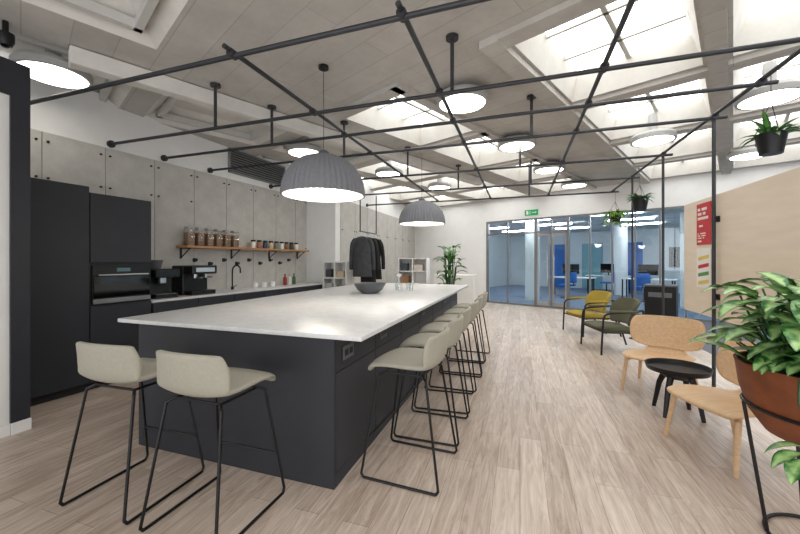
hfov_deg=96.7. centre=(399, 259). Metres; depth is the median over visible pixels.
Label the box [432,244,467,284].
potted plant
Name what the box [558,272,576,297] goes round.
chair
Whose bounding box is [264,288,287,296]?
base cabinet
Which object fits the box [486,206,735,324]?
trim
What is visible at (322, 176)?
pendant lamp
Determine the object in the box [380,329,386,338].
socket
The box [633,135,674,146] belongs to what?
diffuser
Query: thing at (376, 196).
rail
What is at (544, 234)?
trim
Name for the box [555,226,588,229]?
strip light
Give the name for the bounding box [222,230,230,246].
storage jar
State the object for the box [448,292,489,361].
bar stool
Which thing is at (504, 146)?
diffuser
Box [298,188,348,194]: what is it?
diffuser
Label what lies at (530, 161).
hanger
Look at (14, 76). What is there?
trim
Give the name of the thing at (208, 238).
storage jar
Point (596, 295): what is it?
cushion
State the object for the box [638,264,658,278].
monitor
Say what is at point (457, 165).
hanger
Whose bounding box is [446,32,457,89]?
hanger
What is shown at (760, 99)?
diffuser
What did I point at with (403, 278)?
storage box
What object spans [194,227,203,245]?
storage jar
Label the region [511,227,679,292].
wall
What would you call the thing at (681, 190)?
wall
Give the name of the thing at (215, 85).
hanger
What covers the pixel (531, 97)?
hanger
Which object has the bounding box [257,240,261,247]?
canister
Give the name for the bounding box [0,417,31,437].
baseboard
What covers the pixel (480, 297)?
bar stool
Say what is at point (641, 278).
chair
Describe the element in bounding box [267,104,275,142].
hanger
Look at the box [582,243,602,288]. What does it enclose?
door
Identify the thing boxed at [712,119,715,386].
post
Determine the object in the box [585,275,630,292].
desk
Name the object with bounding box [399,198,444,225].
pendant lamp
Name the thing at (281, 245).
canister
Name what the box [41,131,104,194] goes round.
wall panel
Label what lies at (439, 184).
ceiling lamp
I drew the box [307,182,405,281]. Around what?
wall
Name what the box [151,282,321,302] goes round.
countertop
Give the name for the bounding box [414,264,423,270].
storage box
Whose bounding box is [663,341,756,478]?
lounge chair
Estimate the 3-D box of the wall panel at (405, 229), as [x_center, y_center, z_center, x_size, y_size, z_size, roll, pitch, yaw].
[0.205,0.000,12.746,0.035,2.800,0.736,0,0,19]
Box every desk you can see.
[550,276,596,293]
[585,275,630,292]
[620,277,677,296]
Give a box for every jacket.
[349,236,374,276]
[361,233,379,281]
[373,234,384,278]
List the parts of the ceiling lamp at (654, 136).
stem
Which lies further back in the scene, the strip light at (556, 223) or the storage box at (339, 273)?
the strip light at (556, 223)
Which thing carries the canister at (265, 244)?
on the wall shelf at (181, 247)
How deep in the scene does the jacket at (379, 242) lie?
7.71 m
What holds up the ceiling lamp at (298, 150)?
attached to the ceiling at (499, 41)
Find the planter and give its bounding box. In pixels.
[733,351,799,533]
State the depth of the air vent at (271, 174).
6.67 m
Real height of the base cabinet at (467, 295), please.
1.000 m
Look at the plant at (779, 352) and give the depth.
1.73 m
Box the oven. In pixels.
[92,265,150,303]
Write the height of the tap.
0.422 m
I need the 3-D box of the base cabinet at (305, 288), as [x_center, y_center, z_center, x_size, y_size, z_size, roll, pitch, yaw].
[-2.235,0.966,7.074,0.570,0.868,0.617,0,0,23]
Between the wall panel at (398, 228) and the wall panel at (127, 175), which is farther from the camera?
the wall panel at (398, 228)
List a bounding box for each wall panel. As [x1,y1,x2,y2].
[30,128,40,178]
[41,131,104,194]
[105,148,153,259]
[154,160,193,292]
[194,170,225,289]
[226,178,252,288]
[253,185,275,285]
[276,191,294,284]
[295,200,306,282]
[340,202,354,283]
[355,204,366,282]
[367,208,377,281]
[378,212,386,282]
[387,215,394,282]
[395,217,401,282]
[402,225,408,257]
[409,226,414,257]
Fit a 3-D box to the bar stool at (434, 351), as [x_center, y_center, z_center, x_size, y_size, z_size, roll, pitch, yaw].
[0.079,0.930,2.422,0.526,0.940,0.511,0,0,22]
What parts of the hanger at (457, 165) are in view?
rod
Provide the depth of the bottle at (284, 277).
7.07 m
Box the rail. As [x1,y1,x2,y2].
[359,196,376,234]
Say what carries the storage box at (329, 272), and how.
in the cube shelf at (336, 265)
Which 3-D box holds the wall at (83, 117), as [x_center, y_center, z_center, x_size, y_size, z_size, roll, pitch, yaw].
[-3.924,-0.325,4.041,0.151,3.450,9.000,0,0,23]
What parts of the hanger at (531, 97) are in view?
rod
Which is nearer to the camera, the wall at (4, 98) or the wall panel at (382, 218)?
the wall at (4, 98)
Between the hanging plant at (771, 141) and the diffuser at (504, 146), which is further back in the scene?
the diffuser at (504, 146)
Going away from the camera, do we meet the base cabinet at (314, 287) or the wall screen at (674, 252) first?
the base cabinet at (314, 287)
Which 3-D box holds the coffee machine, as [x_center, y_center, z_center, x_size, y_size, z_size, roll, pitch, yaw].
[-3.230,0.250,4.748,0.425,0.500,0.320,0,0,23]
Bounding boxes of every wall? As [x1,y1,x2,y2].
[0,93,8,425]
[30,79,290,191]
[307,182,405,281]
[415,161,799,299]
[490,233,510,286]
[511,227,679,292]
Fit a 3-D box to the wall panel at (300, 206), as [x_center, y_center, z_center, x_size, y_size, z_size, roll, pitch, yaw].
[-2.201,0.000,7.927,0.035,2.800,0.392,0,0,23]
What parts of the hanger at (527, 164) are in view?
rod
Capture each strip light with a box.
[539,223,571,225]
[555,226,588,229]
[608,217,654,221]
[622,222,661,225]
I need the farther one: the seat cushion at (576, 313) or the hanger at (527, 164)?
the hanger at (527, 164)
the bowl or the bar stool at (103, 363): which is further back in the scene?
the bowl
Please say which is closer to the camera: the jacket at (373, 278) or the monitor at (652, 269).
the jacket at (373, 278)
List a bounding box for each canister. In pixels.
[251,240,255,247]
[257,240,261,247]
[263,241,267,247]
[269,241,272,248]
[274,241,278,248]
[279,242,283,248]
[284,242,288,248]
[289,242,293,249]
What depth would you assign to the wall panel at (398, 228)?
11.88 m
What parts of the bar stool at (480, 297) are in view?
seat, leg, leg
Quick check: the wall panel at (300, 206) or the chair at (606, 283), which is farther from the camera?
the chair at (606, 283)
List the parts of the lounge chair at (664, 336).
leg, leg, seat, backrest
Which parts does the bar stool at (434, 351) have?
leg, leg, seat, leg, leg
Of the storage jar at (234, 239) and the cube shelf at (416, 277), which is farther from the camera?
the cube shelf at (416, 277)
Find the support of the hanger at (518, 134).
hanging from the ceiling at (499, 41)
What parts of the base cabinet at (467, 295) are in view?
door, door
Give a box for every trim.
[0,56,29,423]
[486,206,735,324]
[537,233,549,305]
[553,232,565,306]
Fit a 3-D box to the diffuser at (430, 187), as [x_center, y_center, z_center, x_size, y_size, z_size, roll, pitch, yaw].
[0.982,-1.795,8.851,0.520,0.010,0.520,0,0,19]
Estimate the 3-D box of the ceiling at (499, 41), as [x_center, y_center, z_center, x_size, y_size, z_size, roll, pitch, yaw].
[1.966,-2.070,2.098,24.000,0.380,15.750,0,0,43]
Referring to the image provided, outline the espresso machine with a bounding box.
[172,265,216,295]
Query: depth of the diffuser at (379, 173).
7.36 m
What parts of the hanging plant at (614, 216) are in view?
pot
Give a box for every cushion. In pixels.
[566,310,608,319]
[584,320,629,331]
[585,290,611,313]
[609,297,640,326]
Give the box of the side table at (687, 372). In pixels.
[644,358,713,422]
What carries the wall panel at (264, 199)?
attached to the wall at (83, 117)
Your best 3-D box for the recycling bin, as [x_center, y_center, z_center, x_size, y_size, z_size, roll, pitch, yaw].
[5.562,0.950,7.569,0.560,0.860,0.420,0,0,43]
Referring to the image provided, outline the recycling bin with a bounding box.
[644,283,678,316]
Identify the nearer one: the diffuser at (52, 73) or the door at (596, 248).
the diffuser at (52, 73)
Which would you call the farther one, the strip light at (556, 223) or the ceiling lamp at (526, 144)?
the strip light at (556, 223)
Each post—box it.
[629,179,632,338]
[662,156,664,315]
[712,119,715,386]
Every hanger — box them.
[210,82,220,126]
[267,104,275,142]
[340,120,347,154]
[405,146,410,174]
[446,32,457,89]
[456,164,460,187]
[518,134,522,165]
[527,94,536,135]
[527,164,529,195]
[530,161,531,182]
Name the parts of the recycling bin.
lid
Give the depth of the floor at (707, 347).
6.18 m
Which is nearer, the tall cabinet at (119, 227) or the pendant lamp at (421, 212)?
the tall cabinet at (119, 227)
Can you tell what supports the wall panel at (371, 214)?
attached to the wall at (323, 219)
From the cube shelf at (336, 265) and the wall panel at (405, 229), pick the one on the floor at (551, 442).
the cube shelf at (336, 265)
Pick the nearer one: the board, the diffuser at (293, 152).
the board
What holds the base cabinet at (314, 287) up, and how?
on the floor at (551, 442)
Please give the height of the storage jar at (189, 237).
0.285 m
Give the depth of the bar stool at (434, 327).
3.36 m
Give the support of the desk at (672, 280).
on the floor at (516, 292)
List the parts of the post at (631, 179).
rod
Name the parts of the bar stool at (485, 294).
seat, leg, leg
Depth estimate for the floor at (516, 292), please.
13.64 m
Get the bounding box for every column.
[525,221,538,299]
[614,225,627,294]
[680,212,683,308]
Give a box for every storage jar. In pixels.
[184,226,194,244]
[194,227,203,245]
[204,228,213,245]
[213,229,221,246]
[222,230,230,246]
[230,231,238,246]
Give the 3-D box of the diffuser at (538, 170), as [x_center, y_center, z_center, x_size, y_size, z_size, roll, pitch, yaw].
[2.983,-1.795,7.120,0.520,0.010,0.520,0,0,19]
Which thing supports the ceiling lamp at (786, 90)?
attached to the ceiling at (499, 41)
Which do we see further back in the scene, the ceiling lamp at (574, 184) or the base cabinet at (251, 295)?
the ceiling lamp at (574, 184)
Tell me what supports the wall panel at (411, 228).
attached to the wall at (323, 219)
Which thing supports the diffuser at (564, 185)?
attached to the ceiling lamp at (574, 184)
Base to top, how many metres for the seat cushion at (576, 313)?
0.150 m
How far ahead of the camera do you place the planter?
1.73 m
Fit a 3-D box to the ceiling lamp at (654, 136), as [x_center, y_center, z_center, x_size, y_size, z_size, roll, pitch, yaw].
[3.815,-1.994,5.362,0.590,0.408,0.590,0,0,19]
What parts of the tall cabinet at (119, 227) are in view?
drawer, drawer, door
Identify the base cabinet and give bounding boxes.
[151,298,197,313]
[198,294,234,306]
[235,291,263,300]
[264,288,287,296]
[288,286,308,293]
[309,285,321,290]
[434,274,475,303]
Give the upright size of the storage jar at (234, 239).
0.285 m
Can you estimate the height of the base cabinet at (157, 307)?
0.868 m
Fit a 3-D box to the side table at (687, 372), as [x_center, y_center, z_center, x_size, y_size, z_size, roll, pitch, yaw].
[2.529,1.182,3.241,0.500,0.443,0.500,0,0,19]
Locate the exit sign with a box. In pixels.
[525,209,537,215]
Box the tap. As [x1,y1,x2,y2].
[231,265,240,289]
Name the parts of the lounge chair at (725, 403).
leg, seat, leg, backrest, leg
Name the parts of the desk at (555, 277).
leg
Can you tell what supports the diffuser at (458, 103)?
attached to the ceiling lamp at (469, 102)
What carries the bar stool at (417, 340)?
on the floor at (551, 442)
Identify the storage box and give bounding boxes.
[326,269,333,276]
[326,283,333,287]
[337,271,344,276]
[400,263,408,270]
[400,275,409,282]
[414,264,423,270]
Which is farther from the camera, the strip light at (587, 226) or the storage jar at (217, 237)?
the strip light at (587, 226)
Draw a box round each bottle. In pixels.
[283,274,286,284]
[292,274,295,283]
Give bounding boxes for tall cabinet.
[30,177,88,406]
[86,192,150,389]
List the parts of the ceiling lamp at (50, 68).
stem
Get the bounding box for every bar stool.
[58,341,204,524]
[138,350,285,533]
[360,326,457,496]
[393,314,468,446]
[414,306,473,413]
[429,300,481,392]
[440,295,484,374]
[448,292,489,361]
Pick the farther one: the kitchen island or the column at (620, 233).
the column at (620, 233)
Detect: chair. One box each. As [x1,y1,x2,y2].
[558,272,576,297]
[600,271,613,290]
[620,315,705,404]
[636,273,650,301]
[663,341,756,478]
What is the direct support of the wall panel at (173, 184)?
attached to the wall at (83, 117)
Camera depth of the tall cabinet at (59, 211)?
3.54 m
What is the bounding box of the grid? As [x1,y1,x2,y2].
[30,0,799,206]
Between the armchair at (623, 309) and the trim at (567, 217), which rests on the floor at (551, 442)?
the armchair at (623, 309)
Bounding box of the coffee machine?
[151,260,179,298]
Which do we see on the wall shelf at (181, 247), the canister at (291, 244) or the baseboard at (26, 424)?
the canister at (291, 244)
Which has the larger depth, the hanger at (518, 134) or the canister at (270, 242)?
the canister at (270, 242)
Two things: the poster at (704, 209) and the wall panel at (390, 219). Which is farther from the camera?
the wall panel at (390, 219)
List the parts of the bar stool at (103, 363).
leg, seat, leg, leg, leg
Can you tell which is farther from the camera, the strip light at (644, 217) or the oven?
the strip light at (644, 217)
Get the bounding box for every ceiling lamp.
[9,49,93,89]
[286,142,321,157]
[375,160,402,176]
[428,178,450,189]
[436,84,488,114]
[497,135,536,152]
[533,162,564,173]
[561,179,587,187]
[630,113,677,146]
[727,146,761,160]
[734,60,799,110]
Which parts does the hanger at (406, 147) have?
rod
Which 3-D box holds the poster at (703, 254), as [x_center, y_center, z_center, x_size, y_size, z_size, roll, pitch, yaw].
[3.358,0.090,3.933,0.006,0.440,0.320,0,0,19]
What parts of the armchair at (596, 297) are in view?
leg, armrest, rail, leg, armrest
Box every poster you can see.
[697,201,710,244]
[697,248,710,287]
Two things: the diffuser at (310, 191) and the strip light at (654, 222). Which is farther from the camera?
the strip light at (654, 222)
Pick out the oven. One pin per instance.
(110, 283)
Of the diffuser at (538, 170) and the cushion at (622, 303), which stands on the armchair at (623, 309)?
the cushion at (622, 303)
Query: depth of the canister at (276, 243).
7.03 m
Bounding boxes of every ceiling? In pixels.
[0,0,799,206]
[490,209,683,235]
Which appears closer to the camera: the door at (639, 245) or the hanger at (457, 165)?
the hanger at (457, 165)
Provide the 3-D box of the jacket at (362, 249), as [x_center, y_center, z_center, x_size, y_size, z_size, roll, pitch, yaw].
[-0.773,-0.119,7.248,0.543,0.919,0.165,0,0,5]
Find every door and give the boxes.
[550,244,564,286]
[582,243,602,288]
[628,242,642,290]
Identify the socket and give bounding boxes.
[343,342,353,359]
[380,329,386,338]
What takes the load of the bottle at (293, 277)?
on the countertop at (302, 284)
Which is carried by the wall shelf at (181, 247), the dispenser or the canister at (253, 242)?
the canister at (253, 242)
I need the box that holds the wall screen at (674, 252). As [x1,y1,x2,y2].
[669,247,679,266]
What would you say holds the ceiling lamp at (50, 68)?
attached to the ceiling at (499, 41)
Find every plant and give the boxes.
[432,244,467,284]
[601,202,630,226]
[626,186,654,210]
[686,272,799,484]
[734,76,799,156]
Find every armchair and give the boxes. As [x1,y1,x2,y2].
[562,290,621,336]
[580,297,644,354]
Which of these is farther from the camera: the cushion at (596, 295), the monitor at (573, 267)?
the monitor at (573, 267)
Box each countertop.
[118,283,468,341]
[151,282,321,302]
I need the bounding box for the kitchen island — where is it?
[139,293,456,489]
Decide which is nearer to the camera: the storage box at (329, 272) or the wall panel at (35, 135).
the wall panel at (35, 135)
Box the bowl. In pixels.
[354,282,385,293]
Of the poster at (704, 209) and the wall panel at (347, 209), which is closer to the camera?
the poster at (704, 209)
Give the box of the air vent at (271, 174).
[228,148,284,184]
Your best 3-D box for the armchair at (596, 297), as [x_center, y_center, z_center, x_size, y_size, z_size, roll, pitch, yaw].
[3.661,1.001,6.822,0.749,0.807,0.760,0,0,-3]
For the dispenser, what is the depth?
4.69 m
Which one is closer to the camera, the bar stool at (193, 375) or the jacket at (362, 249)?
the bar stool at (193, 375)
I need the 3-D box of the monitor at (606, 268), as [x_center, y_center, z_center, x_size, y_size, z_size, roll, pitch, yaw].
[8.918,0.408,15.216,0.600,0.500,0.160,0,0,43]
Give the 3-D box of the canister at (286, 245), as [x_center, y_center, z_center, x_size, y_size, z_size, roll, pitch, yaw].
[-2.338,-0.292,7.334,0.086,0.155,0.086,0,0,23]
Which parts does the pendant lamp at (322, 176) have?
lamp shade, cord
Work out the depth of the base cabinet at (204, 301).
5.21 m
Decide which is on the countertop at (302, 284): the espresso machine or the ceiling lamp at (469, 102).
the espresso machine
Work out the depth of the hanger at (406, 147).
6.13 m
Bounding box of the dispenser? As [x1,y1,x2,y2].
[158,278,165,283]
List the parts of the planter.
leg, pot, leg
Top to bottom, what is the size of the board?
1.290 m
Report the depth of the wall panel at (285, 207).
7.42 m
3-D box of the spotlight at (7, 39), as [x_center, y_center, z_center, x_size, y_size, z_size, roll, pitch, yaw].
[-3.221,-1.841,2.902,0.110,0.215,0.110,0,0,19]
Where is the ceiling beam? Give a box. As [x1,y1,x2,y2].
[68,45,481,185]
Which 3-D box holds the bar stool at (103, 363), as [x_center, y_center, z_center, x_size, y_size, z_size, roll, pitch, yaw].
[-1.608,0.930,2.179,0.511,0.940,0.526,0,0,17]
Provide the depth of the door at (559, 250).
18.32 m
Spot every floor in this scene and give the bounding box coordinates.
[0,302,799,533]
[490,285,718,323]
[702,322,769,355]
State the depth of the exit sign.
10.68 m
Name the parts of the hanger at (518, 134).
rod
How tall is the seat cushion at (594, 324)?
0.150 m
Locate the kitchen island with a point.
(321, 395)
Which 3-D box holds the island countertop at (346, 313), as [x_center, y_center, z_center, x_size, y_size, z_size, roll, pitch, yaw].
[-0.467,0.465,4.590,2.060,0.030,4.600,0,0,19]
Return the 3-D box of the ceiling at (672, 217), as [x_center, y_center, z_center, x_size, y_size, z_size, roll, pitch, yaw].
[9.444,-1.415,11.536,26.000,0.070,8.250,0,0,43]
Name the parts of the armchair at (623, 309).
leg, armrest, rail, leg, armrest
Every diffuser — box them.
[17,61,88,88]
[289,149,317,156]
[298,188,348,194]
[377,171,399,176]
[429,186,449,189]
[439,94,484,112]
[500,142,533,151]
[535,167,562,173]
[563,184,585,187]
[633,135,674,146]
[730,152,759,159]
[738,88,799,108]
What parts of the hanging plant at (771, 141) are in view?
pot, cord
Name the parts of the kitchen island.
panel, drawer, door, door, drawer, door, drawer, door, drawer, drawer, door, drawer, door, drawer, door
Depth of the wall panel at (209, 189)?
5.81 m
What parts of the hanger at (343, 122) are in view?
rod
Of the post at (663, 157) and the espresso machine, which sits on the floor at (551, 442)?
the post at (663, 157)
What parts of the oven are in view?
door, handle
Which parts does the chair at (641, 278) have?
backrest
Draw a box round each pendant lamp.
[280,63,364,202]
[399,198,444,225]
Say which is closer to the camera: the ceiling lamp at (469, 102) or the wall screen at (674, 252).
the ceiling lamp at (469, 102)
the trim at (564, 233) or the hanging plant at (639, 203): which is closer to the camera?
the hanging plant at (639, 203)
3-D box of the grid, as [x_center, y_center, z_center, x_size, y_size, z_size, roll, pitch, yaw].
[0.345,-1.462,5.556,6.900,0.093,6.850,0,0,19]
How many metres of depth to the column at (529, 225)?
12.43 m
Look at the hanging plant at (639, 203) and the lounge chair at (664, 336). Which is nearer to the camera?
the lounge chair at (664, 336)
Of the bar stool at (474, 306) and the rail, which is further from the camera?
the rail
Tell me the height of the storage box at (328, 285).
0.202 m
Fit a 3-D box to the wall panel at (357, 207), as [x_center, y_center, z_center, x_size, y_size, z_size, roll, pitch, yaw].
[-0.994,0.000,9.193,0.035,2.800,0.736,0,0,19]
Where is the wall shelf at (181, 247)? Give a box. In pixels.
[176,245,308,258]
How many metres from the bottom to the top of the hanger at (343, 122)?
0.470 m
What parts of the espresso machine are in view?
control panel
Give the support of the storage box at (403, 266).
in the cube shelf at (416, 277)
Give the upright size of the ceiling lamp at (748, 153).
0.157 m
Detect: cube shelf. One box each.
[322,261,352,288]
[398,258,429,283]
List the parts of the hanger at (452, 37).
rod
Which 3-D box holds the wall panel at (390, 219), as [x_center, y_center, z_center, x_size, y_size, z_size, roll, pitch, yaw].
[-0.275,0.000,11.324,0.035,2.800,0.736,0,0,19]
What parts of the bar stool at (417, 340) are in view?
leg, leg, seat, leg, leg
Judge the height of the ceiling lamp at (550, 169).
0.157 m
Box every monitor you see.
[563,264,578,273]
[600,264,613,275]
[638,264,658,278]
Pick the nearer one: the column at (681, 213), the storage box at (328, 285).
the storage box at (328, 285)
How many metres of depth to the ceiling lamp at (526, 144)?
5.56 m
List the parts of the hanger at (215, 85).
rod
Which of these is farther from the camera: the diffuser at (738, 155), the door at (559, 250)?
the door at (559, 250)
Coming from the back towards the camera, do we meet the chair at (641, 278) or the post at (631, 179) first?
the chair at (641, 278)
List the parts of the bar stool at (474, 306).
seat, leg, leg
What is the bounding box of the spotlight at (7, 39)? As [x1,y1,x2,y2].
[0,20,14,48]
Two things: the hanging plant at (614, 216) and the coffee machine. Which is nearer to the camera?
the coffee machine
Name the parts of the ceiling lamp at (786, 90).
stem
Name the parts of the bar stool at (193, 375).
leg, seat, leg, leg, leg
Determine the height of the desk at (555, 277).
0.740 m
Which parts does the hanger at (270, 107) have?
rod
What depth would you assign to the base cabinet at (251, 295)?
5.80 m
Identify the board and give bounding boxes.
[684,167,799,331]
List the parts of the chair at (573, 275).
backrest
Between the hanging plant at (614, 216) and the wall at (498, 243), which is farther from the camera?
the wall at (498, 243)
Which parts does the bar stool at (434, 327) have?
leg, seat, leg, leg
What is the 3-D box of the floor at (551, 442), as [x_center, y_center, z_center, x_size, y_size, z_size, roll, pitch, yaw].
[0.208,1.400,6.558,9.200,0.001,16.560,0,0,19]
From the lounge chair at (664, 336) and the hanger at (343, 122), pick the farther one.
the hanger at (343, 122)
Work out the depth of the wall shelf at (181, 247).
6.07 m
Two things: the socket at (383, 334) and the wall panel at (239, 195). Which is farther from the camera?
the wall panel at (239, 195)
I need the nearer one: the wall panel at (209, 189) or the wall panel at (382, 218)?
the wall panel at (209, 189)
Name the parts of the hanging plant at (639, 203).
pot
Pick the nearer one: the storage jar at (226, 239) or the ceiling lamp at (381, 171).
the storage jar at (226, 239)

